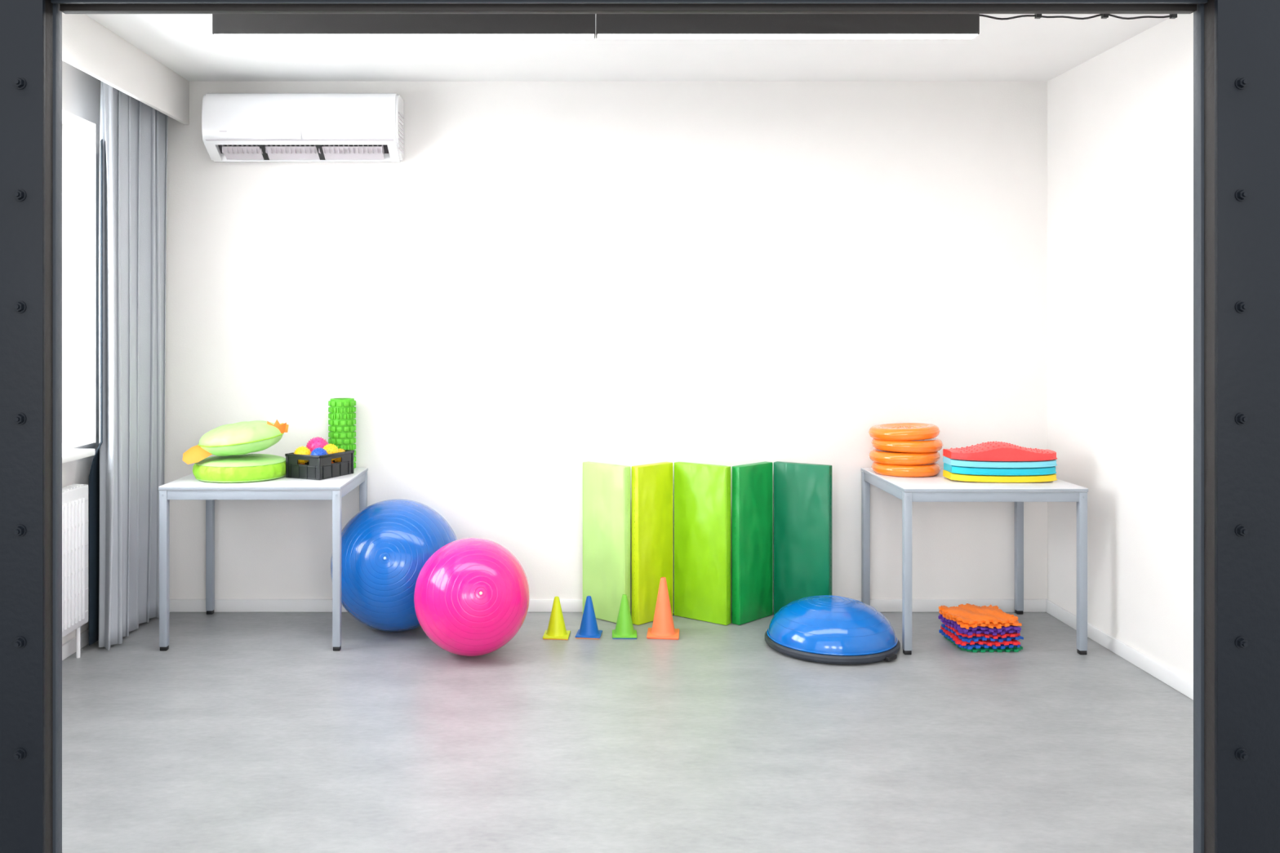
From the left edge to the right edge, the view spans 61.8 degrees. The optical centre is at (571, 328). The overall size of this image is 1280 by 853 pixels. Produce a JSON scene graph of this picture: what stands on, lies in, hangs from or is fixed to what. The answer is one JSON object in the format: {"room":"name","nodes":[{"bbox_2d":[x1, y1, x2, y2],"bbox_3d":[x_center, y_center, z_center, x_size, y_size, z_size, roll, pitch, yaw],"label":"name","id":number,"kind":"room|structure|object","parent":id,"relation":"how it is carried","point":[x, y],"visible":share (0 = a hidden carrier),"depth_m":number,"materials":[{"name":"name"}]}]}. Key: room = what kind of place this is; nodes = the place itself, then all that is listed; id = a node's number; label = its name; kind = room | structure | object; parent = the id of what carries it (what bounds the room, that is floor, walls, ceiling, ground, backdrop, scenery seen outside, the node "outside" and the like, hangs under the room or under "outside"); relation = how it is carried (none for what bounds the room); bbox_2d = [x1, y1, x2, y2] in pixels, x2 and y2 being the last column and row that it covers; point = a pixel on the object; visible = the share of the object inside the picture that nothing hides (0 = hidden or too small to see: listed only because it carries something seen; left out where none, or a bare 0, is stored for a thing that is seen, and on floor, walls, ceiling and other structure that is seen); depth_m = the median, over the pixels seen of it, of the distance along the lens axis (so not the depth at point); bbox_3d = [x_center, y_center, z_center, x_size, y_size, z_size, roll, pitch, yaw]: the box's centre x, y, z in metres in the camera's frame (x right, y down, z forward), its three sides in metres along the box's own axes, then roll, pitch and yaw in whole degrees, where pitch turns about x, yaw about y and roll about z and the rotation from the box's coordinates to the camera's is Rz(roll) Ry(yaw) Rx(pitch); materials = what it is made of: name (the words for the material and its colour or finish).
{"room":"physical therapy room","nodes":[
{"label":"physical therapy room","id":0,"kind":"room"},
{"bbox_2d":[62,60,100,644],"bbox_3d":[-2.410,0.095,3.950,0.300,2.750,3.160,0,0,0],"label":"window","id":1,"kind":"structure","parent":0,"point":[81,91],"depth_m":5.07,"materials":[{"name":"glass"}]},
{"bbox_2d":[62,628,88,661],"bbox_3d":[-2.253,1.437,3.943,0.014,0.066,3.146,0,0,0],"label":"baseboard","id":2,"kind":"structure","parent":1,"relation":"attached to","point":[68,648],"depth_m":4.81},
{"bbox_2d":[62,442,95,463],"bbox_3d":[-2.300,0.557,4.110,0.320,0.030,1.920,0,0,0],"label":"window sill","id":3,"kind":"structure","parent":1,"relation":"attached to","point":[71,451],"depth_m":4.74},
{"bbox_2d":[164,80,1047,599],"bbox_3d":[0.043,0.095,5.630,5.247,2.750,0.200,0,0,0],"label":"wall","id":4,"kind":"structure","parent":0,"point":[549,278],"depth_m":5.53,"materials":[{"name":"paint"}]},
{"bbox_2d":[201,93,404,162],"bbox_3d":[-1.355,-1.020,5.423,0.979,0.330,0.208,0,0,0],"label":"air conditioner","id":5,"kind":"object","parent":4,"relation":"attached to","point":[237,127],"visible":1,"depth_m":5.33,"materials":[{"name":"white plastic"}]},
{"bbox_2d":[169,599,1047,612],"bbox_3d":[0.103,1.437,5.523,4.727,0.066,0.014,0,0,0],"label":"baseboard","id":6,"kind":"structure","parent":4,"relation":"attached to","point":[175,605],"depth_m":5.52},
{"bbox_2d":[62,612,1193,852],"bbox_3d":[0.000,1.520,1.365,8.400,0.100,8.730,0,0,0],"label":"floor","id":7,"kind":"structure","parent":0,"point":[250,733],"depth_m":3.78,"materials":[{"name":"concrete"}]},
{"bbox_2d":[0,0,62,852],"bbox_3d":[-1.232,0.261,2.312,0.215,2.418,0.117,0,0,0],"label":"steel column","id":8,"kind":"structure","parent":7,"relation":"on","point":[31,30],"depth_m":2.27,"materials":[{"name":"metal"}]},
{"bbox_2d":[50,0,1207,13],"bbox_3d":[0.125,-0.823,2.320,2.500,0.250,0.100,0,0,0],"label":"steel beam","id":9,"kind":"structure","parent":8,"relation":"attached to","point":[66,6],"depth_m":2.35,"materials":[{"name":"metal"}]},
{"bbox_2d":[62,484,88,657],"bbox_3d":[-2.208,1.083,4.195,0.099,0.774,1.190,0,0,0],"label":"radiator","id":10,"kind":"object","parent":7,"relation":"on","point":[74,496],"visible":0.36,"depth_m":4.65,"materials":[{"name":"white metal"}]},
{"bbox_2d":[158,467,368,650],"bbox_3d":[-1.464,1.095,5.180,0.828,0.750,0.662,0,0,0],"label":"table","id":11,"kind":"object","parent":7,"relation":"on","point":[187,487],"visible":0.8,"depth_m":4.86,"materials":[{"name":"grey metal"}]},
{"bbox_2d":[192,453,285,483],"bbox_3d":[-1.594,0.669,5.150,0.444,0.102,0.440,0,0,0],"label":"floor cushion","id":12,"kind":"object","parent":11,"relation":"on","point":[246,468],"visible":0.92,"depth_m":4.99,"materials":[{"name":"green fabric"}]},
{"bbox_2d":[182,419,288,464],"bbox_3d":[-1.587,0.537,5.125,0.402,0.197,0.412,0,0,17],"label":"cushion","id":13,"kind":"object","parent":12,"relation":"on","point":[243,437],"visible":1,"depth_m":5.00,"materials":[{"name":"green fabric"}]},
{"bbox_2d":[284,436,354,479],"bbox_3d":[-1.225,0.626,5.205,0.210,0.186,0.265,0,0,26],"label":"plastic crate","id":14,"kind":"object","parent":11,"relation":"on","point":[319,460],"visible":1,"depth_m":5.12,"materials":[{"name":"black plastic"}]},
{"bbox_2d":[328,397,355,469],"bbox_3d":[-1.170,0.540,5.445,0.138,0.360,0.138,0,0,45],"label":"foam roller","id":15,"kind":"object","parent":11,"relation":"on","point":[342,428],"visible":0.72,"depth_m":5.39,"materials":[{"name":"green plastic"}]},
{"bbox_2d":[330,498,457,631],"bbox_3d":[-0.852,1.154,5.208,0.632,0.632,0.632,0,0,24],"label":"exercise ball","id":16,"kind":"object","parent":7,"relation":"on","point":[385,546],"visible":0.85,"depth_m":4.96,"materials":[{"name":"blue rubber"}]},
{"bbox_2d":[413,537,529,657],"bbox_3d":[-0.448,1.210,4.812,0.520,0.520,0.520,0,0,27],"label":"exercise ball","id":17,"kind":"object","parent":7,"relation":"on","point":[472,595],"visible":1,"depth_m":4.62,"materials":[{"name":"pink rubber"}]},
{"bbox_2d":[542,596,570,639],"bbox_3d":[-0.070,1.376,5.090,0.122,0.188,0.122,0,0,5],"label":"cone","id":18,"kind":"object","parent":7,"relation":"on","point":[556,630],"visible":1,"depth_m":5.06,"materials":[{"name":"yellow plastic"}]},
{"bbox_2d":[575,595,602,639],"bbox_3d":[0.084,1.376,5.100,0.118,0.188,0.118,0,0,8],"label":"cone","id":19,"kind":"object","parent":7,"relation":"on","point":[588,629],"visible":1,"depth_m":5.07,"materials":[{"name":"blue plastic"}]},
{"bbox_2d":[612,594,636,639],"bbox_3d":[0.254,1.373,5.100,0.122,0.195,0.122,0,0,0],"label":"cone","id":20,"kind":"object","parent":7,"relation":"on","point":[624,629],"visible":1,"depth_m":5.07,"materials":[{"name":"green plastic"}]},
{"bbox_2d":[646,577,679,639],"bbox_3d":[0.440,1.333,5.110,0.152,0.275,0.152,0,0,7],"label":"cone","id":21,"kind":"object","parent":7,"relation":"on","point":[663,626],"visible":1,"depth_m":5.08,"materials":[{"name":"orange plastic"}]},
{"bbox_2d":[582,461,831,625],"bbox_3d":[0.681,1.077,5.381,1.248,0.782,0.234,0,0,0],"label":"mat","id":22,"kind":"object","parent":7,"relation":"on","point":[802,492],"visible":0.97,"depth_m":5.35,"materials":[{"name":"green leather"}]},
{"bbox_2d":[764,595,900,664],"bbox_3d":[1.203,1.362,4.935,0.608,0.216,0.608,0,0,0],"label":"trainer","id":23,"kind":"object","parent":7,"relation":"on","point":[825,628],"visible":1,"depth_m":4.74,"materials":[{"name":"blue rubber"}]},
{"bbox_2d":[861,467,1088,654],"bbox_3d":[1.909,1.095,5.152,0.829,0.750,0.719,0,0,0],"label":"table","id":24,"kind":"object","parent":7,"relation":"on","point":[937,488],"visible":0.8,"depth_m":4.81,"materials":[{"name":"grey metal"}]},
{"bbox_2d":[868,422,942,477],"bbox_3d":[1.654,0.598,5.283,0.353,0.244,0.343,0,0,33],"label":"discs","id":25,"kind":"object","parent":24,"relation":"on","point":[906,450],"visible":1,"depth_m":5.15,"materials":[{"name":"orange plastic"}]},
{"bbox_2d":[942,440,1057,482],"bbox_3d":[2.027,0.628,5.058,0.491,0.180,0.205,0,0,2],"label":"pads","id":26,"kind":"object","parent":24,"relation":"on","point":[996,461],"visible":1,"depth_m":4.96,"materials":[{"name":"red plastic"}]},
{"bbox_2d":[937,603,1023,652],"bbox_3d":[1.904,1.392,4.969,0.321,0.153,0.317,0,0,0],"label":"mats","id":27,"kind":"object","parent":7,"relation":"on","point":[971,628],"visible":1,"depth_m":4.86,"materials":[{"name":"rubber"}]},
{"bbox_2d":[1193,0,1279,852],"bbox_3d":[1.488,0.261,2.312,0.225,2.418,0.117,0,0,0],"label":"steel column","id":28,"kind":"structure","parent":7,"relation":"on","point":[1237,42],"depth_m":2.27,"materials":[{"name":"metal"}]},
{"bbox_2d":[85,13,1169,80],"bbox_3d":[0.043,-1.330,4.050,5.247,0.100,3.360,0,0,0],"label":"ceiling","id":29,"kind":"structure","parent":0,"point":[1028,48],"depth_m":5.00,"materials":[{"name":"paint"}]},
{"bbox_2d":[62,12,189,124],"bbox_3d":[-1.992,-1.167,3.950,0.025,0.226,3.160,0,0,0],"label":"curtain valance","id":30,"kind":"object","parent":29,"relation":"attached to","point":[88,46],"visible":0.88,"depth_m":4.71,"materials":[{"name":"paint"}]},
{"bbox_2d":[88,80,167,650],"bbox_3d":[-2.122,0.089,3.960,0.137,2.738,3.080,0,0,0],"label":"curtain","id":31,"kind":"object","parent":29,"relation":"hanging from","point":[127,471],"visible":0.92,"depth_m":5.05,"materials":[{"name":"fabric"}]},
{"bbox_2d":[212,13,1177,38],"bbox_3d":[0.491,-1.218,4.232,3.811,0.124,0.065,0,0,0],"label":"ceiling lamp","id":32,"kind":"object","parent":29,"relation":"attached to","point":[224,25],"visible":0.8,"depth_m":4.20,"materials":[{"name":"black plastic"}]},
{"bbox_2d":[1047,12,1193,682],"bbox_3d":[2.567,0.095,3.950,0.200,2.750,3.160,0,0,0],"label":"wall","id":33,"kind":"structure","parent":0,"point":[1120,121],"depth_m":4.75,"materials":[{"name":"paint"}]},
{"bbox_2d":[1046,600,1193,700],"bbox_3d":[2.460,1.437,3.943,0.014,0.066,3.146,0,0,0],"label":"baseboard","id":34,"kind":"structure","parent":33,"relation":"attached to","point":[1175,681],"depth_m":4.69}
]}

